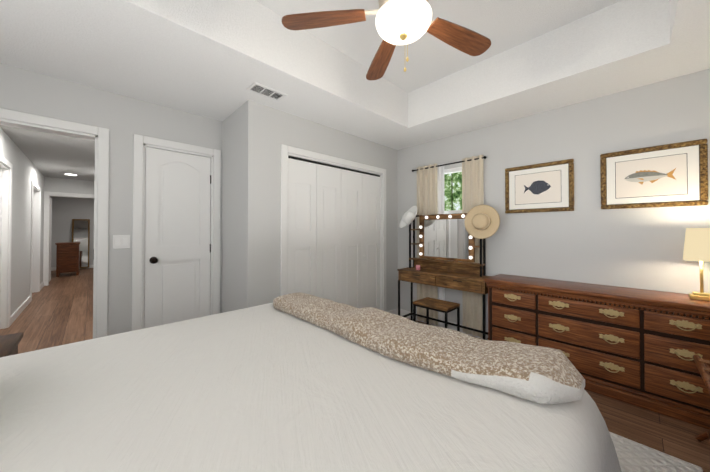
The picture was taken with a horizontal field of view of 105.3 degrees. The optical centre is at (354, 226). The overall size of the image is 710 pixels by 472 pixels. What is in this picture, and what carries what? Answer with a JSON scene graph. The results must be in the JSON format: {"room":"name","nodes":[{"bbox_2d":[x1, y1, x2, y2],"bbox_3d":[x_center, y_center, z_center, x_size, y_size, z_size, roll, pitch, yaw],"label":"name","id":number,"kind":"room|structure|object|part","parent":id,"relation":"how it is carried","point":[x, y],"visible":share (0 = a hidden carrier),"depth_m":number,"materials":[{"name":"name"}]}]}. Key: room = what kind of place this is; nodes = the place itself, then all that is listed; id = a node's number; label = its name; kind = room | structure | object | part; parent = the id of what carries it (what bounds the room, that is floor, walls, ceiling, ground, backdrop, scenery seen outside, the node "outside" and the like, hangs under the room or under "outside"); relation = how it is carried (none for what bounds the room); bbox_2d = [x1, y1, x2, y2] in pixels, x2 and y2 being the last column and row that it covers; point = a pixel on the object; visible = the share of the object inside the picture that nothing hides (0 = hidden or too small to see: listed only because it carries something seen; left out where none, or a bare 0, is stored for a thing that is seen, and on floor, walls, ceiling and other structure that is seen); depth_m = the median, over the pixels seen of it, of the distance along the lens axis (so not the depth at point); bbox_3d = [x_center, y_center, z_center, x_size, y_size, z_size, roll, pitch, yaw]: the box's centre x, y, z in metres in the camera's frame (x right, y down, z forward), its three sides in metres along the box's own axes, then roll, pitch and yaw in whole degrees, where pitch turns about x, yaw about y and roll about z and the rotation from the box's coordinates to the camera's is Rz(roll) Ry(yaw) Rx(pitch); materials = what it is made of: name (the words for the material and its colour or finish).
{"room":"bedroom","nodes":[
{"label":"bedroom","id":0,"kind":"room"},
{"bbox_2d":[0,128,43,314],"bbox_3d":[-4.935,0.077,3.878,0.140,2.440,5.945,1,-1,-44],"label":"wall","id":1,"kind":"structure","parent":0,"point":[24,172],"depth_m":4.11,"materials":[{"name":"grey paint"}]},
{"bbox_2d":[0,168,2,314],"bbox_3d":[-4.185,0.270,3.109,0.039,2.013,0.870,1,-1,-44],"label":"hall door","id":2,"kind":"structure","parent":1,"relation":"in","point":[1,171],"depth_m":3.41,"materials":[{"name":"white wood"}]},
{"bbox_2d":[10,296,30,325],"bbox_3d":[-5.090,1.250,4.136,0.014,0.100,1.700,1,-1,-44],"label":"baseboard","id":3,"kind":"structure","parent":1,"relation":"attached to","point":[18,311],"depth_m":4.01,"materials":[{"name":"white wood"}]},
{"bbox_2d":[48,177,93,266],"bbox_3d":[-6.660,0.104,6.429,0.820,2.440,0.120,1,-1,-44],"label":"wall","id":4,"kind":"structure","parent":0,"point":[65,210],"depth_m":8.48,"materials":[{"name":"grey paint"}]},
{"bbox_2d":[49,198,51,281],"bbox_3d":[-7.298,0.304,6.456,0.035,2.018,0.790,1,-1,-44],"label":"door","id":5,"kind":"structure","parent":4,"relation":"in","point":[50,239],"depth_m":6.59,"materials":[{"name":"white wood"}]},
{"bbox_2d":[0,63,221,335],"bbox_3d":[-1.424,0.068,3.060,4.520,2.440,0.120,1,-1,-44],"label":"wall","id":6,"kind":"structure","parent":0,"point":[123,119],"depth_m":2.36,"materials":[{"name":"grey paint"}]},
{"bbox_2d":[0,108,108,338],"bbox_3d":[-2.485,0.219,2.028,0.940,2.115,0.156,1,-1,-44],"label":"door frame","id":7,"kind":"structure","parent":6,"relation":"attached to","point":[99,136],"depth_m":2.29,"materials":[{"name":"white wood"}]},
{"bbox_2d":[113,235,129,248],"bbox_3d":[-2.040,0.131,2.371,0.115,0.120,0.008,1,-1,-44],"label":"light switch","id":8,"kind":"object","parent":6,"relation":"attached to","point":[121,241],"visible":1,"depth_m":2.37,"materials":[{"name":"white plastic"}]},
{"bbox_2d":[132,134,220,330],"bbox_3d":[-1.764,0.227,2.716,0.735,2.115,0.138,1,-1,-44],"label":"door frame","id":9,"kind":"structure","parent":6,"relation":"attached to","point":[140,142],"depth_m":2.49,"materials":[{"name":"white wood"}]},
{"bbox_2d":[144,147,210,327],"bbox_3d":[-1.719,0.266,2.683,0.569,2.011,0.105,1,-1,-44],"label":"bedroom door","id":10,"kind":"structure","parent":6,"relation":"in","point":[177,244],"depth_m":2.67,"materials":[{"name":"painted wood"},{"name":"bronze"}]},
{"bbox_2d":[221,100,397,312],"bbox_3d":[-0.410,0.072,3.484,2.235,2.440,0.685,1,-1,-44],"label":"wall","id":11,"kind":"structure","parent":0,"point":[255,135],"depth_m":2.67,"materials":[{"name":"grey paint"}]},
{"bbox_2d":[280,144,385,310],"bbox_3d":[-0.190,0.238,3.289,1.630,2.105,0.138,1,-1,-44],"label":"door frame","id":12,"kind":"structure","parent":11,"relation":"attached to","point":[286,150],"depth_m":2.97,"materials":[{"name":"white wood"}]},
{"bbox_2d":[288,156,379,308],"bbox_3d":[-0.190,0.278,3.287,1.450,2.005,0.100,1,-1,-44],"label":"closet doors","id":13,"kind":"structure","parent":11,"relation":"in","point":[333,233],"depth_m":3.20,"materials":[{"name":"white wood"}]},
{"bbox_2d":[0,268,709,471],"bbox_3d":[-3.962,1.351,4.283,6.800,0.100,13.900,1,-1,-44],"label":"floor","id":14,"kind":"structure","parent":0,"point":[57,311],"depth_m":3.07,"materials":[{"name":"brown wood"}]},
{"bbox_2d":[0,332,22,356],"bbox_3d":[-2.244,0.979,1.390,0.630,0.578,0.510,1,-1,-44],"label":"nightstand","id":15,"kind":"object","parent":14,"relation":"on","point":[9,343],"visible":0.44,"depth_m":1.64,"materials":[{"name":"brown wood"}]},
{"bbox_2d":[55,242,80,276],"bbox_3d":[-7.952,0.886,7.522,0.460,0.898,0.540,1,-1,-44],"label":"dresser","id":16,"kind":"object","parent":14,"relation":"on","point":[67,256],"visible":1,"depth_m":7.34,"materials":[{"name":"brown wood"}]},
{"bbox_2d":[51,265,93,270],"bbox_3d":[-8.876,1.300,8.771,4.800,0.100,0.014,1,-1,-44],"label":"baseboard","id":17,"kind":"structure","parent":14,"relation":"on","point":[90,266],"depth_m":8.38,"materials":[{"name":"white"}]},
{"bbox_2d":[72,219,89,267],"bbox_3d":[-8.770,0.529,8.670,0.400,1.560,0.299,1,-1,-44],"label":"leaning mirror","id":18,"kind":"object","parent":14,"relation":"on","point":[81,230],"visible":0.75,"depth_m":8.69,"materials":[{"name":"clear glass"}]},
{"bbox_2d":[413,297,459,331],"bbox_3d":[0.876,1.052,2.927,0.298,0.466,0.398,1,-1,-44],"label":"stool","id":19,"kind":"object","parent":14,"relation":"on","point":[439,305],"visible":0.67,"depth_m":2.89,"materials":[{"name":"brown wood"}]},
{"bbox_2d":[397,213,491,339],"bbox_3d":[1.039,0.564,3.230,0.313,1.448,1.090,1,-1,-44],"label":"table","id":20,"kind":"object","parent":14,"relation":"on","point":[444,239],"visible":0.85,"depth_m":3.26,"materials":[{"name":"brown wood"}]},
{"bbox_2d":[399,206,416,227],"bbox_3d":[0.682,-0.127,3.495,0.212,0.287,0.337,1,-1,-44],"label":"hat","id":21,"kind":"object","parent":20,"relation":"hanging from","point":[408,217],"visible":1,"depth_m":3.46,"materials":[{"name":"white fabric"}]},
{"bbox_2d":[464,205,499,238],"bbox_3d":[1.335,-0.055,2.883,0.101,0.369,0.370,1,-1,-44],"label":"straw hat","id":22,"kind":"object","parent":20,"relation":"hanging from","point":[481,221],"visible":1,"depth_m":2.87,"materials":[{"name":"beige wicker"}]},
{"bbox_2d":[484,274,709,429],"bbox_3d":[1.956,0.893,2.277,0.468,0.770,1.520,1,-1,-44],"label":"dresser","id":23,"kind":"object","parent":14,"relation":"on","point":[637,347],"visible":0.83,"depth_m":2.00,"materials":[{"name":"brown wood"}]},
{"bbox_2d":[683,228,709,300],"bbox_3d":[2.399,0.254,1.877,0.120,0.494,0.156,1,-1,-44],"label":"lamp","id":24,"kind":"object","parent":23,"relation":"on","point":[697,244],"visible":0.96,"depth_m":1.86,"materials":[{"name":"beige fabric"}]},
{"bbox_2d":[609,432,702,471],"bbox_3d":[-0.102,1.260,1.306,2.890,0.017,2.510,1,-1,-44],"label":"rug","id":25,"kind":"object","parent":14,"relation":"on","point":[633,456],"visible":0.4,"depth_m":1.46,"materials":[{"name":"white fabric"}]},
{"bbox_2d":[0,303,621,471],"bbox_3d":[-0.573,0.629,0.963,2.558,1.228,2.220,1,-1,-44],"label":"bed","id":26,"kind":"object","parent":25,"relation":"on","point":[268,387],"visible":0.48,"depth_m":0.86,"materials":[{"name":"white fabric"}]},
{"bbox_2d":[273,292,584,404],"bbox_3d":[0.077,0.530,1.515,1.842,0.102,0.379,-1,-1,41],"label":"throw blanket","id":27,"kind":"object","parent":26,"relation":"on","point":[541,375],"visible":1,"depth_m":1.12,"materials":[{"name":"fabric"}]},
{"bbox_2d":[693,355,709,441],"bbox_3d":[1.943,1.004,1.263,0.621,0.511,0.405,1,-1,-44],"label":"luggage rack","id":28,"kind":"object","parent":14,"relation":"on","point":[703,367],"visible":0.98,"depth_m":1.50,"materials":[{"name":"brown wood"}]},
{"bbox_2d":[0,0,709,180],"bbox_3d":[-3.990,-1.404,4.285,6.520,0.530,13.540,1,-1,-44],"label":"ceiling","id":29,"kind":"structure","parent":0,"point":[214,59],"depth_m":2.10,"materials":[{"name":"paint"}]},
{"bbox_2d":[246,82,286,100],"bbox_3d":[-0.756,-1.155,2.328,0.290,0.008,0.160,1,-1,-44],"label":"ceiling vent","id":30,"kind":"object","parent":29,"relation":"in","point":[264,91],"visible":1,"depth_m":2.32,"materials":[{"name":"white metal"}]},
{"bbox_2d":[282,0,490,79],"bbox_3d":[0.291,-1.199,1.389,1.265,0.761,1.222,1,-1,-44],"label":"ceiling fan","id":31,"kind":"object","parent":29,"relation":"hanging from","point":[402,22],"visible":1,"depth_m":1.46,"materials":[{"name":"brown metal"}]},
{"bbox_3d":[0.253,-1.043,1.417,0.290,0.086,0.290,1,-1,-44],"label":"lamp shade","id":32,"kind":"part","parent":31,"relation":"part of","materials":[{"name":"white glass"}]},
{"bbox_2d":[397,69,709,330],"bbox_3d":[1.567,0.069,3.138,0.120,2.440,4.175,1,-1,-44],"label":"wall","id":33,"kind":"structure","parent":0,"point":[588,239],"depth_m":2.48,"materials":[{"name":"grey paint"}]},
{"bbox_2d":[396,308,487,338],"bbox_3d":[1.744,1.236,2.847,0.014,0.100,3.210,1,-1,-44],"label":"baseboard","id":34,"kind":"structure","parent":33,"relation":"attached to","point":[402,312],"depth_m":3.49,"materials":[{"name":"white"}]},
{"bbox_2d":[412,155,485,337],"bbox_3d":[1.153,0.222,3.421,0.074,2.080,0.990,1,-1,-44],"label":"curtains","id":35,"kind":"object","parent":33,"relation":"hanging from","point":[430,191],"visible":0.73,"depth_m":3.41,"materials":[{"name":"beige fabric"}]},
{"bbox_2d":[444,167,461,213],"bbox_3d":[1.248,-0.188,3.441,0.080,1.101,0.652,1,-1,-44],"label":"window","id":36,"kind":"structure","parent":33,"relation":"in","point":[453,170],"depth_m":3.43,"materials":[{"name":"white"}]},
{"bbox_2d":[505,159,573,213],"bbox_3d":[1.845,-0.393,2.749,0.026,0.490,0.588,1,-1,-44],"label":"picture frame","id":37,"kind":"object","parent":33,"relation":"attached to","point":[545,187],"visible":1,"depth_m":2.72,"materials":[{"name":"gold"}]},
{"bbox_2d":[600,139,707,208],"bbox_3d":[2.382,-0.402,2.196,0.026,0.490,0.584,1,-1,-44],"label":"picture frame","id":38,"kind":"object","parent":33,"relation":"attached to","point":[672,175],"visible":1,"depth_m":2.16,"materials":[{"name":"gold"}]},
{"label":"outside","id":39,"kind":"structure","parent":0,"visible":0},
{"bbox_2d":[444,172,461,210],"bbox_3d":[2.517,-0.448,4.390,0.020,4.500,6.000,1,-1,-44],"label":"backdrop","id":40,"kind":"structure","parent":39,"point":[453,190],"depth_m":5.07,"materials":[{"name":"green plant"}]}
]}

